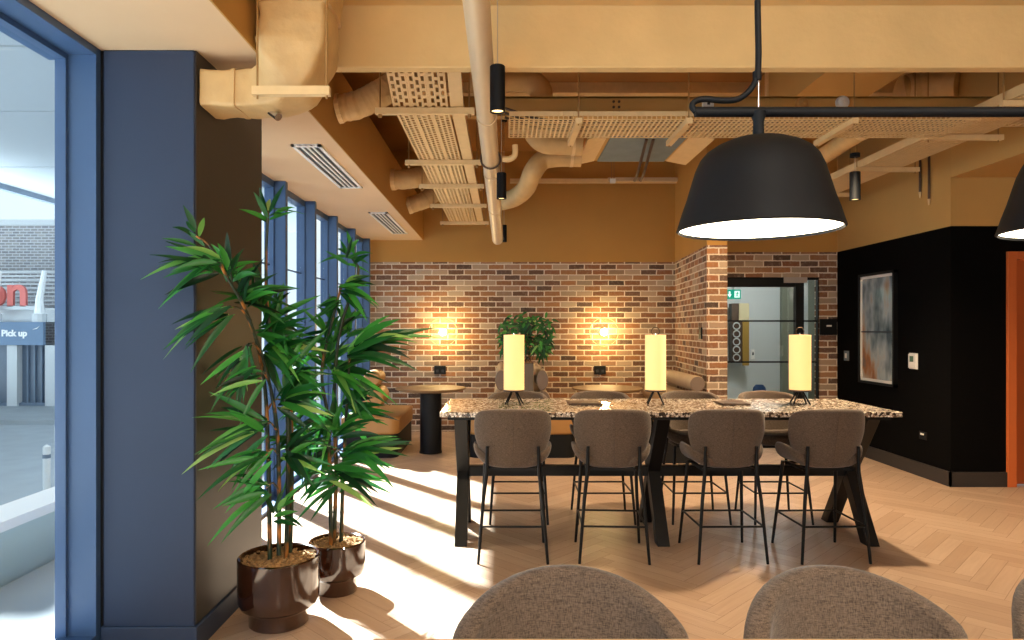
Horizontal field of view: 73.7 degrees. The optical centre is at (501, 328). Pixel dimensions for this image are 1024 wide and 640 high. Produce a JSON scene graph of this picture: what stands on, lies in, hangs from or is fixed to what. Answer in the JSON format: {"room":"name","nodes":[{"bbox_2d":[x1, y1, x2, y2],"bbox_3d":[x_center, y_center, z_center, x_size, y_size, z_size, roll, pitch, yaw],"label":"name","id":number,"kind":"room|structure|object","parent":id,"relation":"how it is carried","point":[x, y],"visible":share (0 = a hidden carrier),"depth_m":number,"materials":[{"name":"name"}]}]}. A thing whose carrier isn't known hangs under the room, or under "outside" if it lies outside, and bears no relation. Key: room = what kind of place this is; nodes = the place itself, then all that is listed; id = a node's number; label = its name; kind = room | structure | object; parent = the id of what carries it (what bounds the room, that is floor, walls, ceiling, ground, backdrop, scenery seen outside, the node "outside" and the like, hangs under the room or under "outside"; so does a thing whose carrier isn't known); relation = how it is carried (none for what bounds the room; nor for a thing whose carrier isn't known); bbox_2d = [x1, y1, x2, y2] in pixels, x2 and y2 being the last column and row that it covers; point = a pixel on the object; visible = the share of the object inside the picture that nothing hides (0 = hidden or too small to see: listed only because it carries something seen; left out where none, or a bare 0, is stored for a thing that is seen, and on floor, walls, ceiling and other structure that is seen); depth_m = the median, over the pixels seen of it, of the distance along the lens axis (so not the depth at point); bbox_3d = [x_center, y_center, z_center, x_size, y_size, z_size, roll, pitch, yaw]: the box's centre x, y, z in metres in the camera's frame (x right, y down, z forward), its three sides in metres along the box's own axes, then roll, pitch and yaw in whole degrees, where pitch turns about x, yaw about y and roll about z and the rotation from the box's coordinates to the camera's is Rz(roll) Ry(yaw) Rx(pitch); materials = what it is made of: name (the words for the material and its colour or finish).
{"room":"cafe lounge","nodes":[
{"label":"cafe lounge","id":0,"kind":"room"},
{"bbox_2d":[104,50,195,625],"bbox_3d":[-1.645,0.100,3.625,0.426,2.800,0.890,0,0,0],"label":"column","id":1,"kind":"structure","parent":0,"point":[149,95],"depth_m":3.18,"materials":[{"name":"paint"}]},
{"bbox_2d":[101,51,103,626],"bbox_3d":[-1.870,0.100,3.210,0.060,2.800,0.040,0,0,0],"label":"trim","id":2,"kind":"structure","parent":1,"relation":"attached to","point":[102,52],"depth_m":3.19,"materials":[{"name":"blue metal"}]},
{"bbox_2d":[101,586,238,639],"bbox_3d":[-1.639,1.442,3.620,0.447,0.117,0.910,0,0,0],"label":"baseboard","id":3,"kind":"structure","parent":1,"relation":"attached to","point":[208,625],"depth_m":3.17,"materials":[{"name":"blue"}]},
{"bbox_2d":[195,51,261,623],"bbox_3d":[-1.431,0.040,3.625,0.006,2.680,0.870,0,0,0],"label":"column side","id":4,"kind":"object","parent":1,"relation":"attached to","point":[228,152],"visible":0.57,"depth_m":3.45,"materials":[{"name":"paint"}]},
{"bbox_2d":[29,0,421,239],"bbox_3d":[-1.604,-1.570,3.000,0.892,0.540,14.000,0,0,0],"label":"ceiling","id":5,"kind":"structure","parent":0,"point":[196,25],"depth_m":3.20,"materials":[{"name":"paint"}]},
{"bbox_2d":[0,0,95,54],"bbox_3d":[-1.951,-1.282,-0.425,0.158,0.035,7.150,0,0,0],"label":"trim","id":6,"kind":"structure","parent":5,"relation":"attached to","point":[25,13],"depth_m":2.88,"materials":[{"name":"blue"}]},
{"bbox_2d":[291,144,362,188],"bbox_3d":[-1.380,-1.292,5.525,0.210,0.015,1.450,0,0,0],"label":"ceiling vent","id":7,"kind":"object","parent":5,"relation":"in","point":[317,155],"visible":1,"depth_m":5.37,"materials":[{"name":"grey"}]},
{"bbox_2d":[370,151,674,430],"bbox_3d":[0.305,-0.550,10.070,4.710,4.100,0.160,0,0,0],"label":"wall","id":8,"kind":"structure","parent":0,"point":[639,297],"depth_m":10.00,"materials":[{"name":"brick"}]},
{"bbox_2d":[57,446,342,639],"bbox_3d":[-1.951,1.458,3.000,0.158,0.085,14.000,0,0,0],"label":"sill","id":9,"kind":"structure","parent":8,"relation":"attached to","point":[297,483],"depth_m":5.62,"materials":[{"name":"blue"}]},
{"bbox_2d":[0,12,100,639],"bbox_3d":[-1.981,0.100,2.643,0.218,2.800,1.085,0,0,0],"label":"window","id":10,"kind":"structure","parent":9,"relation":"on","point":[11,28],"depth_m":3.15,"materials":[{"name":"blue"}]},
{"bbox_2d":[262,173,287,504],"bbox_3d":[-1.995,0.100,5.585,0.190,2.800,0.950,0,0,0],"label":"window","id":11,"kind":"structure","parent":9,"relation":"on","point":[277,260],"depth_m":6.00,"materials":[{"name":"blue"}]},
{"bbox_2d":[288,190,316,481],"bbox_3d":[-1.995,0.100,6.530,0.190,2.800,0.940,0,0,0],"label":"window","id":12,"kind":"structure","parent":9,"relation":"on","point":[306,223],"depth_m":6.94,"materials":[{"name":"blue"}]},
{"bbox_2d":[317,209,337,456],"bbox_3d":[-1.995,0.100,7.460,0.190,2.800,0.920,0,0,0],"label":"window","id":13,"kind":"structure","parent":9,"relation":"on","point":[328,278],"depth_m":7.86,"materials":[{"name":"blue"}]},
{"bbox_2d":[338,223,355,447],"bbox_3d":[-1.995,0.100,8.405,0.190,2.800,0.970,0,0,0],"label":"window","id":14,"kind":"structure","parent":9,"relation":"on","point":[346,271],"depth_m":8.83,"materials":[{"name":"blue"}]},
{"bbox_2d":[356,234,369,379],"bbox_3d":[-1.995,0.100,9.375,0.190,2.800,0.970,0,0,0],"label":"window","id":15,"kind":"structure","parent":9,"relation":"on","point":[363,244],"depth_m":9.80,"materials":[{"name":"blue"}]},
{"bbox_2d":[209,0,422,239],"bbox_3d":[-1.154,-1.570,3.000,0.008,0.540,14.000,0,0,0],"label":"ceiling bulkhead","id":16,"kind":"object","parent":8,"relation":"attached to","point":[360,140],"depth_m":5.29,"materials":[{"name":"paint"}]},
{"bbox_2d":[333,72,434,123],"bbox_3d":[-0.817,-1.660,4.766,0.701,0.458,0.220,0,0,-4],"label":"flexible duct","id":17,"kind":"object","parent":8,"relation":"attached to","point":[360,103],"visible":0.7,"depth_m":4.68,"materials":[{"name":"metal"}]},
{"bbox_2d":[390,166,466,189],"bbox_3d":[-0.775,-1.621,7.179,0.828,0.356,0.258,0,0,-16],"label":"flexible duct","id":18,"kind":"object","parent":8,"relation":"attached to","point":[402,179],"visible":0.67,"depth_m":7.04,"materials":[{"name":"metal"}]},
{"bbox_2d":[406,179,469,213],"bbox_3d":[-0.771,-1.648,8.374,0.849,0.501,0.259,0,0,-15],"label":"flexible duct","id":19,"kind":"object","parent":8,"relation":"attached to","point":[421,201],"visible":0.59,"depth_m":8.23,"materials":[{"name":"metal"}]},
{"bbox_2d":[209,431,1023,639],"bbox_3d":[1.985,1.600,3.000,8.030,0.200,14.000,0,0,0],"label":"floor","id":20,"kind":"structure","parent":0,"point":[961,549],"depth_m":4.82,"materials":[{"name":"brown wood"}]},
{"bbox_2d":[142,185,338,633],"bbox_3d":[-1.258,0.387,3.349,0.982,2.227,0.528,0,0,-39],"label":"potted palm","id":21,"kind":"object","parent":20,"relation":"on","point":[278,583],"visible":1,"depth_m":3.33,"materials":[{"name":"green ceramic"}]},
{"bbox_2d":[237,542,319,633],"bbox_3d":[-1.143,1.327,3.500,0.404,0.345,0.404,0,0,0],"label":"pot","id":22,"kind":"object","parent":21,"relation":"attached to","point":[276,591],"depth_m":3.36,"materials":[{"name":"brown ceramic"}]},
{"bbox_2d":[262,230,437,597],"bbox_3d":[-0.847,0.460,3.825,0.950,2.080,0.633,0,0,4],"label":"potted palm","id":23,"kind":"object","parent":20,"relation":"on","point":[342,554],"visible":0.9,"depth_m":3.82,"materials":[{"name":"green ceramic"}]},
{"bbox_2d":[308,532,364,597],"bbox_3d":[-0.947,1.355,3.920,0.320,0.289,0.320,0,0,0],"label":"pot","id":24,"kind":"object","parent":23,"relation":"attached to","point":[342,557],"depth_m":3.81,"materials":[{"name":"brown ceramic"}]},
{"bbox_2d":[341,369,412,457],"bbox_3d":[-1.535,0.993,8.560,0.670,1.015,1.280,0,0,0],"label":"banquette","id":25,"kind":"object","parent":20,"relation":"on","point":[401,428],"visible":0.55,"depth_m":7.99,"materials":[{"name":"black"}]},
{"bbox_2d":[341,405,412,434],"bbox_3d":[-1.535,1.125,8.560,0.670,0.210,1.280,0,0,0],"label":"seat cushion","id":26,"kind":"object","parent":25,"relation":"on","point":[403,413],"depth_m":7.98,"materials":[{"name":"orange leather"}]},
{"bbox_2d":[395,385,465,454],"bbox_3d":[-0.865,1.105,8.300,0.860,0.789,0.860,0,0,0],"label":"table","id":27,"kind":"object","parent":20,"relation":"on","point":[430,395],"visible":1,"depth_m":8.18,"materials":[{"name":"laminate"}]},
{"bbox_2d":[474,409,550,564],"bbox_3d":[0.070,1.006,4.559,0.521,0.990,0.494,0,0,0],"label":"bar stool","id":28,"kind":"object","parent":20,"relation":"on","point":[507,439],"visible":1,"depth_m":4.38,"materials":[{"name":"fabric"}]},
{"bbox_2d":[488,391,548,524],"bbox_3d":[0.130,1.006,5.466,0.521,0.990,0.494,0,0,0],"label":"bar stool","id":29,"kind":"object","parent":20,"relation":"on","point":[526,394],"visible":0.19,"depth_m":5.57,"materials":[{"name":"black metal"}]},
{"bbox_2d":[470,362,574,457],"bbox_3d":[0.235,0.988,8.945,1.290,1.025,2.050,0,0,0],"label":"banquette","id":30,"kind":"object","parent":20,"relation":"on","point":[561,437],"visible":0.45,"depth_m":7.95,"materials":[{"name":"brown"}]},
{"bbox_2d":[471,420,572,434],"bbox_3d":[0.235,1.125,8.945,1.290,0.210,2.050,0,0,0],"label":"seat cushion","id":31,"kind":"object","parent":30,"relation":"on","point":[558,427],"depth_m":7.92,"materials":[{"name":"beige leather"}]},
{"bbox_2d":[496,312,559,390],"bbox_3d":[0.292,0.406,8.215,0.737,1.224,0.809,0,0,-6],"label":"potted plant","id":32,"kind":"object","parent":30,"relation":"on","point":[541,346],"visible":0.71,"depth_m":8.00,"materials":[{"name":"green plant"}]},
{"bbox_2d":[452,565,688,638],"bbox_3d":[0.135,1.005,1.256,0.482,0.994,0.494,0,0,0],"label":"bar stool","id":33,"kind":"object","parent":20,"relation":"on","point":[552,601],"visible":1,"depth_m":1.42,"materials":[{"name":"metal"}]},
{"bbox_2d":[569,391,636,524],"bbox_3d":[0.800,1.006,5.466,0.521,0.990,0.494,0,0,0],"label":"bar stool","id":34,"kind":"object","parent":20,"relation":"on","point":[584,394],"visible":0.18,"depth_m":5.62,"materials":[{"name":"fabric"}]},
{"bbox_2d":[571,409,650,564],"bbox_3d":[0.727,1.006,4.559,0.521,0.990,0.494,0,0,3],"label":"bar stool","id":35,"kind":"object","parent":20,"relation":"on","point":[606,439],"visible":1,"depth_m":4.39,"materials":[{"name":"fabric"}]},
{"bbox_2d":[440,399,902,546],"bbox_3d":[1.140,1.030,5.045,3.120,0.940,0.890,0,0,0],"label":"table","id":36,"kind":"object","parent":20,"relation":"on","point":[462,411],"visible":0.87,"depth_m":4.96,"materials":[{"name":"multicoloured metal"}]},
{"bbox_2d":[504,327,523,404],"bbox_3d":[0.090,0.273,5.100,0.157,0.576,0.157,0,0,0],"label":"table lamp","id":37,"kind":"object","parent":36,"relation":"on","point":[513,344],"visible":1,"depth_m":5.04,"materials":[{"name":"fabric"}]},
{"bbox_2d":[645,327,665,404],"bbox_3d":[1.146,0.273,5.100,0.157,0.576,0.157,0,0,0],"label":"table lamp","id":38,"kind":"object","parent":36,"relation":"on","point":[655,344],"visible":1,"depth_m":5.04,"materials":[{"name":"fabric"}]},
{"bbox_2d":[789,327,811,404],"bbox_3d":[2.225,0.273,5.100,0.157,0.576,0.157,0,0,0],"label":"table lamp","id":39,"kind":"object","parent":36,"relation":"on","point":[799,345],"visible":1,"depth_m":5.04,"materials":[{"name":"fabric"}]},
{"bbox_2d":[642,368,704,462],"bbox_3d":[2.002,1.014,8.785,0.645,0.973,2.370,0,0,0],"label":"banquette","id":40,"kind":"object","parent":20,"relation":"on","point":[685,380],"visible":0.26,"depth_m":7.83,"materials":[{"name":"black"}]},
{"bbox_2d":[661,391,731,524],"bbox_3d":[1.530,1.006,5.466,0.521,0.990,0.494,0,0,0],"label":"bar stool","id":41,"kind":"object","parent":20,"relation":"on","point":[678,429],"visible":0.44,"depth_m":5.55,"materials":[{"name":"fabric"}]},
{"bbox_2d":[373,639,1023,639],"bbox_3d":[1.333,1.030,0.789,3.135,0.940,0.898,0,0,0],"label":"table","id":42,"kind":"object","parent":20,"relation":"on","point":[373,639],"visible":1,"depth_m":1.23,"materials":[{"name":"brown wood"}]},
{"bbox_2d":[678,409,768,564],"bbox_3d":[1.470,1.006,4.559,0.521,0.990,0.494,0,0,-1],"label":"bar stool","id":43,"kind":"object","parent":20,"relation":"on","point":[720,439],"visible":1,"depth_m":4.39,"materials":[{"name":"fabric"}]},
{"bbox_2d":[734,391,813,524],"bbox_3d":[2.160,1.006,5.466,0.521,0.990,0.494,0,0,0],"label":"bar stool","id":44,"kind":"object","parent":20,"relation":"on","point":[775,431],"visible":0.34,"depth_m":5.56,"materials":[{"name":"fabric"}]},
{"bbox_2d":[771,409,871,564],"bbox_3d":[2.126,1.006,4.559,0.521,0.990,0.494,0,0,-2],"label":"bar stool","id":45,"kind":"object","parent":20,"relation":"on","point":[820,439],"visible":1,"depth_m":4.39,"materials":[{"name":"fabric"}]},
{"bbox_2d":[743,565,967,638],"bbox_3d":[0.708,1.005,1.256,0.482,0.994,0.494,0,0,-7],"label":"bar stool","id":46,"kind":"object","parent":20,"relation":"on","point":[812,601],"visible":0.99,"depth_m":1.42,"materials":[{"name":"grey fabric"}]},
{"bbox_2d":[1011,578,1023,638],"bbox_3d":[1.241,1.005,1.256,0.482,0.994,0.494,0,0,-7],"label":"bar stool","id":47,"kind":"object","parent":20,"relation":"on","point":[1017,609],"visible":1,"depth_m":1.36,"materials":[{"name":"grey fabric"}]},
{"bbox_2d":[342,72,918,150],"bbox_3d":[1.225,-2.675,7.000,6.550,0.150,6.400,0,0,0],"label":"ceiling","id":48,"kind":"structure","parent":0,"point":[389,127],"depth_m":7.15,"materials":[{"name":"paint"}]},
{"bbox_2d":[375,72,474,117],"bbox_3d":[-0.505,-1.992,4.480,0.650,1.215,0.040,0,0,0],"label":"hanger","id":49,"kind":"object","parent":48,"relation":"hanging from","point":[379,111],"visible":0.85,"depth_m":4.46,"materials":[{"name":"paint"}]},
{"bbox_2d":[386,72,457,220],"bbox_3d":[-0.652,-1.543,6.703,0.120,0.190,5.193,0,0,0],"label":"cable tray","id":50,"kind":"object","parent":49,"relation":"on","point":[392,74],"visible":0.76,"depth_m":5.08,"materials":[{"name":"paint"}]},
{"bbox_2d":[406,72,466,220],"bbox_3d":[-0.532,-1.543,6.703,0.120,0.190,5.193,0,0,0],"label":"cable tray","id":51,"kind":"object","parent":49,"relation":"on","point":[419,74],"visible":0.8,"depth_m":5.06,"materials":[{"name":"paint"}]},
{"bbox_2d":[425,72,475,220],"bbox_3d":[-0.412,-1.543,6.703,0.120,0.190,5.193,0,0,0],"label":"cable tray","id":52,"kind":"object","parent":49,"relation":"on","point":[463,193],"visible":0.84,"depth_m":5.09,"materials":[{"name":"paint"}]},
{"bbox_2d":[447,72,482,220],"bbox_3d":[-0.295,-1.548,6.703,0.090,0.204,5.194,0,0,0],"label":"trunking","id":53,"kind":"object","parent":49,"relation":"on","point":[455,85],"visible":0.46,"depth_m":5.04,"materials":[{"name":"paint"}]},
{"bbox_2d":[405,105,480,167],"bbox_3d":[-0.505,-1.992,5.860,0.650,1.215,0.040,0,0,0],"label":"hanger","id":54,"kind":"object","parent":48,"relation":"hanging from","point":[408,163],"visible":0.69,"depth_m":5.84,"materials":[{"name":"paint"}]},
{"bbox_2d":[480,144,517,169],"bbox_3d":[-0.021,-1.871,4.900,0.276,1.458,0.044,0,0,0],"label":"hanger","id":55,"kind":"object","parent":48,"relation":"hanging from","point":[513,156],"visible":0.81,"depth_m":4.89,"materials":[{"name":"beige paint"}]},
{"bbox_2d":[462,0,502,244],"bbox_3d":[-0.087,-1.758,4.523,0.128,1.684,5.858,0,0,1],"label":"drain pipe","id":56,"kind":"object","parent":55,"relation":"hanging from","point":[477,13],"visible":0.91,"depth_m":3.72,"materials":[{"name":"brown paint"}]},
{"bbox_2d":[568,72,581,146],"bbox_3d":[0.500,-1.965,4.720,0.040,1.270,0.560,0,0,0],"label":"hanger","id":57,"kind":"object","parent":48,"relation":"hanging from","point":[578,121],"visible":0.62,"depth_m":4.58,"materials":[{"name":"paint"}]},
{"bbox_2d":[505,107,980,137],"bbox_3d":[1.587,-1.432,4.710,3.139,0.110,0.426,0,0,0],"label":"cable tray","id":58,"kind":"object","parent":57,"relation":"on","point":[892,123],"visible":0.8,"depth_m":4.64,"materials":[{"name":"paint"}]},
{"bbox_2d":[412,82,895,97],"bbox_3d":[1.580,-2.545,7.275,5.360,0.110,0.150,0,0,0],"label":"beam slab","id":59,"kind":"structure","parent":48,"relation":"attached to","point":[558,88],"depth_m":7.20,"materials":[{"name":"paint"}]},
{"bbox_2d":[738,72,904,138],"bbox_3d":[2.720,-2.250,5.560,0.640,0.700,2.880,0,0,0],"label":"duct","id":60,"kind":"object","parent":48,"relation":"hanging from","point":[772,83],"visible":0.07,"depth_m":5.48,"materials":[{"name":"metal"}]},
{"bbox_2d":[925,72,1003,141],"bbox_3d":[3.465,-2.000,5.120,0.570,1.200,0.040,0,0,0],"label":"hanger","id":61,"kind":"object","parent":48,"relation":"hanging from","point":[997,137],"visible":0.62,"depth_m":5.10,"materials":[{"name":"paint"}]},
{"bbox_2d":[999,72,1023,106],"bbox_3d":[3.465,-2.000,4.350,0.570,1.200,0.040,0,0,0],"label":"hanger","id":62,"kind":"object","parent":48,"relation":"hanging from","point":[1004,103],"visible":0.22,"depth_m":4.33,"materials":[{"name":"paint"}]},
{"bbox_2d":[830,83,1023,192],"bbox_3d":[3.413,-1.488,6.210,0.381,0.065,4.193,0,0,0],"label":"cable tray","id":63,"kind":"object","parent":62,"relation":"on","point":[907,151],"visible":0.56,"depth_m":5.55,"materials":[{"name":"paint"}]},
{"bbox_2d":[582,120,713,181],"bbox_3d":[1.305,-1.731,6.450,1.110,0.539,0.940,0,0,0],"label":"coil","id":64,"kind":"object","parent":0,"point":[640,150],"visible":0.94,"depth_m":6.38,"materials":[{"name":"paint"}]},
{"bbox_2d":[470,72,582,155],"bbox_3d":[0.213,-1.906,6.000,0.988,0.766,0.212,0,0,0],"label":"duct","id":65,"kind":"object","parent":64,"relation":"attached to","point":[531,83],"visible":0.5,"depth_m":5.92,"materials":[{"name":"metal"}]},
{"bbox_2d":[501,152,581,209],"bbox_3d":[0.209,-1.456,6.673,0.498,0.445,1.362,0,0,-37],"label":"duct","id":66,"kind":"object","parent":64,"relation":"attached to","point":[538,163],"visible":0.84,"depth_m":6.26,"materials":[{"name":"metal"}]},
{"bbox_2d":[336,5,1023,71],"bbox_3d":[1.562,-2.027,3.840,5.404,1.145,0.080,0,0,0],"label":"beam","id":67,"kind":"structure","parent":0,"point":[372,38],"depth_m":3.80,"materials":[{"name":"paint"}]},
{"bbox_2d":[343,0,1023,4],"bbox_3d":[1.110,-1.875,-0.100,6.320,0.150,7.800,0,0,0],"label":"ceiling","id":68,"kind":"structure","parent":0,"point":[345,2],"depth_m":3.77,"materials":[{"name":"paint"}]},
{"bbox_2d":[251,0,330,98],"bbox_3d":[-0.943,-1.415,3.058,0.345,0.770,0.035,0,0,0],"label":"hanger","id":69,"kind":"object","parent":68,"relation":"hanging from","point":[257,91],"visible":1,"depth_m":3.04,"materials":[{"name":"paint"}]},
{"bbox_2d":[200,0,342,120],"bbox_3d":[-1.101,-1.392,3.253,0.638,0.786,0.344,0,0,0],"label":"duct","id":70,"kind":"object","parent":69,"relation":"on","point":[291,33],"visible":0.9,"depth_m":3.15,"materials":[{"name":"beige metal"}]},
{"bbox_2d":[490,0,504,113],"bbox_3d":[-0.022,-1.440,3.400,0.080,0.720,0.080,0,0,0],"label":"pendant light","id":71,"kind":"object","parent":68,"relation":"in","point":[497,70],"visible":1,"depth_m":3.37,"materials":[{"name":"black"}]},
{"bbox_2d":[676,0,1023,240],"bbox_3d":[0.865,-0.972,1.000,1.213,1.656,0.234,0,0,0],"label":"pendant","id":72,"kind":"object","parent":68,"relation":"hanging from","point":[759,185],"visible":1,"depth_m":0.95,"materials":[{"name":"black"}]},
{"bbox_2d":[680,218,843,237],"bbox_3d":[0.376,-0.149,1.000,0.226,0.003,0.226,0,0,0],"label":"diffuser","id":73,"kind":"object","parent":72,"relation":"attached to","point":[689,227],"depth_m":1.00,"materials":[{"name":"white"}]},
{"bbox_2d":[675,245,726,398],"bbox_3d":[2.510,0.260,8.985,0.240,2.480,2.030,0,0,0],"label":"wall pier","id":74,"kind":"object","parent":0,"point":[701,275],"visible":0.65,"depth_m":8.14,"materials":[{"name":"brick"}]},
{"bbox_2d":[675,120,726,261],"bbox_3d":[2.510,-1.790,8.985,0.240,1.620,2.030,0,0,0],"label":"wall","id":75,"kind":"structure","parent":0,"point":[684,246],"depth_m":9.15,"materials":[{"name":"paint"}]},
{"bbox_2d":[510,177,677,182],"bbox_3d":[1.406,-2.137,9.825,2.582,0.066,0.100,0,0,0],"label":"rail","id":76,"kind":"object","parent":75,"relation":"attached to","point":[618,179],"visible":0.64,"depth_m":9.82,"materials":[{"name":"metal"}]},
{"bbox_2d":[727,280,807,398],"bbox_3d":[3.915,0.150,11.650,2.570,2.700,0.100,0,0,0],"label":"wall","id":77,"kind":"structure","parent":0,"point":[764,302],"depth_m":11.60,"materials":[{"name":"grey"}]},
{"bbox_2d":[729,303,748,365],"bbox_3d":[3.960,0.090,11.415,0.279,1.033,0.170,0,0,0],"label":"display","id":78,"kind":"object","parent":77,"relation":"attached to","point":[738,331],"visible":0.98,"depth_m":11.34,"materials":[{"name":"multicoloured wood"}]},
{"bbox_2d":[727,128,836,251],"bbox_3d":[3.455,-1.790,8.770,1.650,1.620,0.160,0,0,0],"label":"wall","id":79,"kind":"structure","parent":0,"point":[827,242],"depth_m":8.69,"materials":[{"name":"paint"}]},
{"bbox_2d":[727,252,836,398],"bbox_3d":[3.455,0.260,8.775,1.650,2.480,0.150,0,0,0],"label":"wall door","id":80,"kind":"structure","parent":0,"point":[823,265],"depth_m":8.70,"materials":[{"name":"brick"}]},
{"bbox_2d":[727,277,818,398],"bbox_3d":[3.420,0.404,8.744,1.280,2.192,0.112,0,0,0],"label":"door","id":81,"kind":"structure","parent":80,"relation":"attached to","point":[797,283],"depth_m":8.73,"materials":[{"name":"black metal"}]},
{"bbox_2d":[780,287,792,393],"bbox_3d":[4.830,0.150,11.550,0.220,2.700,0.100,0,0,0],"label":"panel","id":82,"kind":"object","parent":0,"point":[786,293],"visible":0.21,"depth_m":11.50,"materials":[{"name":"grey"}]},
{"bbox_2d":[808,280,814,398],"bbox_3d":[3.960,0.150,10.275,2.680,2.700,2.850,0,0,0],"label":"wall","id":83,"kind":"structure","parent":0,"point":[811,283],"depth_m":11.44,"materials":[{"name":"grey"}]},
{"bbox_2d":[818,124,877,162],"bbox_3d":[2.917,-1.587,6.146,0.203,0.192,1.724,0,0,4],"label":"pipe","id":84,"kind":"object","parent":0,"point":[835,147],"visible":0.34,"depth_m":5.73,"materials":[{"name":"metal"}]},
{"bbox_2d":[837,228,942,468],"bbox_3d":[4.335,0.260,7.660,0.130,2.480,2.080,0,0,0],"label":"wall","id":85,"kind":"structure","parent":0,"point":[917,258],"depth_m":7.16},
{"bbox_2d":[858,270,897,386],"bbox_3d":[4.244,-0.005,7.730,0.048,1.270,0.740,0,0,0],"label":"framed picture","id":86,"kind":"object","parent":85,"relation":"attached to","point":[877,291],"visible":1,"depth_m":7.70,"materials":[{"name":"black metal"}]},
{"bbox_2d":[862,276,891,380],"bbox_3d":[4.251,-0.005,7.730,0.010,1.210,0.680,0,0,0],"label":"print","id":87,"kind":"object","parent":86,"relation":"attached to","point":[876,290],"depth_m":7.72},
{"bbox_2d":[864,446,1006,486],"bbox_3d":[4.522,1.430,7.590,0.545,0.140,2.220,0,0,0],"label":"baseboard","id":88,"kind":"structure","parent":85,"relation":"attached to","point":[950,479],"depth_m":6.63,"materials":[{"name":"grey"}]},
{"bbox_2d":[837,124,1015,251],"bbox_3d":[5.133,-1.790,7.595,1.735,1.620,2.210,0,0,0],"label":"wall","id":89,"kind":"structure","parent":0,"point":[890,206],"depth_m":7.08,"materials":[{"name":"paint"}]},
{"bbox_2d":[943,226,1023,471],"bbox_3d":[5.135,0.260,6.560,1.730,2.480,0.120,0,0,0],"label":"wall","id":90,"kind":"structure","parent":0,"point":[974,259],"depth_m":6.50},
{"bbox_2d":[1006,251,1023,486],"bbox_3d":[5.373,0.383,6.545,1.153,2.235,0.150,0,0,0],"label":"door","id":91,"kind":"structure","parent":90,"relation":"in","point":[1014,260],"depth_m":6.47,"materials":[{"name":"orange paint"}]},
{"bbox_2d":[951,72,1023,176],"bbox_3d":[5.183,-2.020,1.244,1.835,1.160,10.488,0,0,0],"label":"ceiling","id":92,"kind":"structure","parent":0,"point":[1004,158],"depth_m":6.05,"materials":[{"name":"paint"}]},
{"bbox_2d":[420,96,1023,118],"bbox_3d":[1.830,-1.637,5.056,4.860,0.145,0.088,0,0,0],"label":"cable tray","id":93,"kind":"object","parent":92,"relation":"attached to","point":[518,103],"visible":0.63,"depth_m":5.02,"materials":[{"name":"paint"}]},
{"bbox_2d":[892,72,960,95],"bbox_3d":[4.034,-2.297,6.511,0.576,0.344,0.341,0,0,37],"label":"flexible duct","id":94,"kind":"object","parent":92,"relation":"attached to","point":[940,83],"visible":0.57,"depth_m":6.39,"materials":[{"name":"metal"}]},
{"label":"outside","id":95,"kind":"structure","parent":0,"visible":0},
{"bbox_2d":[0,31,295,231],"bbox_3d":[-15.450,-6.575,28.250,14.300,0.650,35.500,0,0,0],"label":"ceiling canopy","id":96,"kind":"object","parent":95,"point":[27,78],"depth_m":21.82,"materials":[{"name":"grey"}]},
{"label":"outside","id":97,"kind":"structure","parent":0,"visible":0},
{"bbox_2d":[0,366,295,423],"bbox_3d":[-32.000,2.640,39.300,56.000,0.320,41.400,0,0,0],"label":"pavement","id":98,"kind":"structure","parent":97,"point":[8,414],"depth_m":19.81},
{"bbox_2d":[0,308,54,405],"bbox_3d":[-20.086,1.015,22.975,11.827,3.382,2.050,0,0,0],"label":"shop","id":99,"kind":"structure","parent":98,"relation":"on","point":[27,372],"depth_m":22.05,"materials":[{"name":"white"}]},
{"bbox_2d":[0,285,34,309],"bbox_3d":[-15.816,-1.012,21.775,1.997,0.800,0.150,0,0,0],"label":"red lettering","id":100,"kind":"object","parent":99,"relation":"on","point":[11,289],"visible":0.99,"depth_m":21.70,"materials":[{"name":"red"}]},
{"bbox_2d":[0,322,45,344],"bbox_3d":[-18.650,0.145,21.901,7.924,0.741,0.158,0,0,0],"label":"sign","id":101,"kind":"object","parent":99,"relation":"attached to","point":[11,333],"visible":1,"depth_m":21.86,"materials":[{"name":"blue"}]},
{"bbox_2d":[32,270,46,321],"bbox_3d":[-14.544,-1.037,21.500,0.430,1.623,0.380,0,0,0],"label":"mast","id":102,"kind":"object","parent":101,"relation":"on","point":[39,315],"visible":1,"depth_m":21.42,"materials":[{"name":"white"}]},
{"bbox_2d":[1,271,54,304],"bbox_3d":[-20.054,-1.371,22.930,11.892,1.132,0.060,0,0,0],"label":"roof","id":103,"kind":"structure","parent":99,"relation":"on","point":[2,271],"depth_m":22.90,"materials":[{"name":"white"}]},
{"bbox_2d":[0,219,54,343],"bbox_3d":[-21.700,-0.650,27.200,20.600,6.500,5.800,0,0,0],"label":"brick building","id":104,"kind":"structure","parent":98,"relation":"on","point":[25,244],"depth_m":24.40,"materials":[{"name":"white"}]},
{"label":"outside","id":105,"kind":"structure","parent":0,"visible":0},
{"bbox_2d":[0,424,295,504],"bbox_3d":[-31.475,2.700,3.300,57.050,0.200,30.600,0,0,0],"label":"road","id":106,"kind":"structure","parent":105,"point":[21,445],"depth_m":13.71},
{"bbox_2d":[0,486,54,586],"bbox_3d":[-3.095,1.870,-1.290,0.290,1.460,13.420,0,0,0],"label":"terrace upstand","id":107,"kind":"object","parent":106,"relation":"on","point":[27,524],"visible":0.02,"depth_m":4.30,"materials":[{"name":"grey"}]},
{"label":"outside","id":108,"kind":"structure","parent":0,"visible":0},
{"bbox_2d":[0,436,339,639],"bbox_3d":[-2.500,2.160,24.000,0.900,1.280,72.000,0,0,0],"label":"terrace","id":109,"kind":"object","parent":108,"point":[27,603],"depth_m":3.74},
{"bbox_2d":[317,220,339,417],"bbox_3d":[-2.550,-0.450,10.575,0.800,6.100,1.250,0,0,0],"label":"column","id":110,"kind":"structure","parent":109,"relation":"on","point":[318,221],"depth_m":9.95,"materials":[{"name":"white"}]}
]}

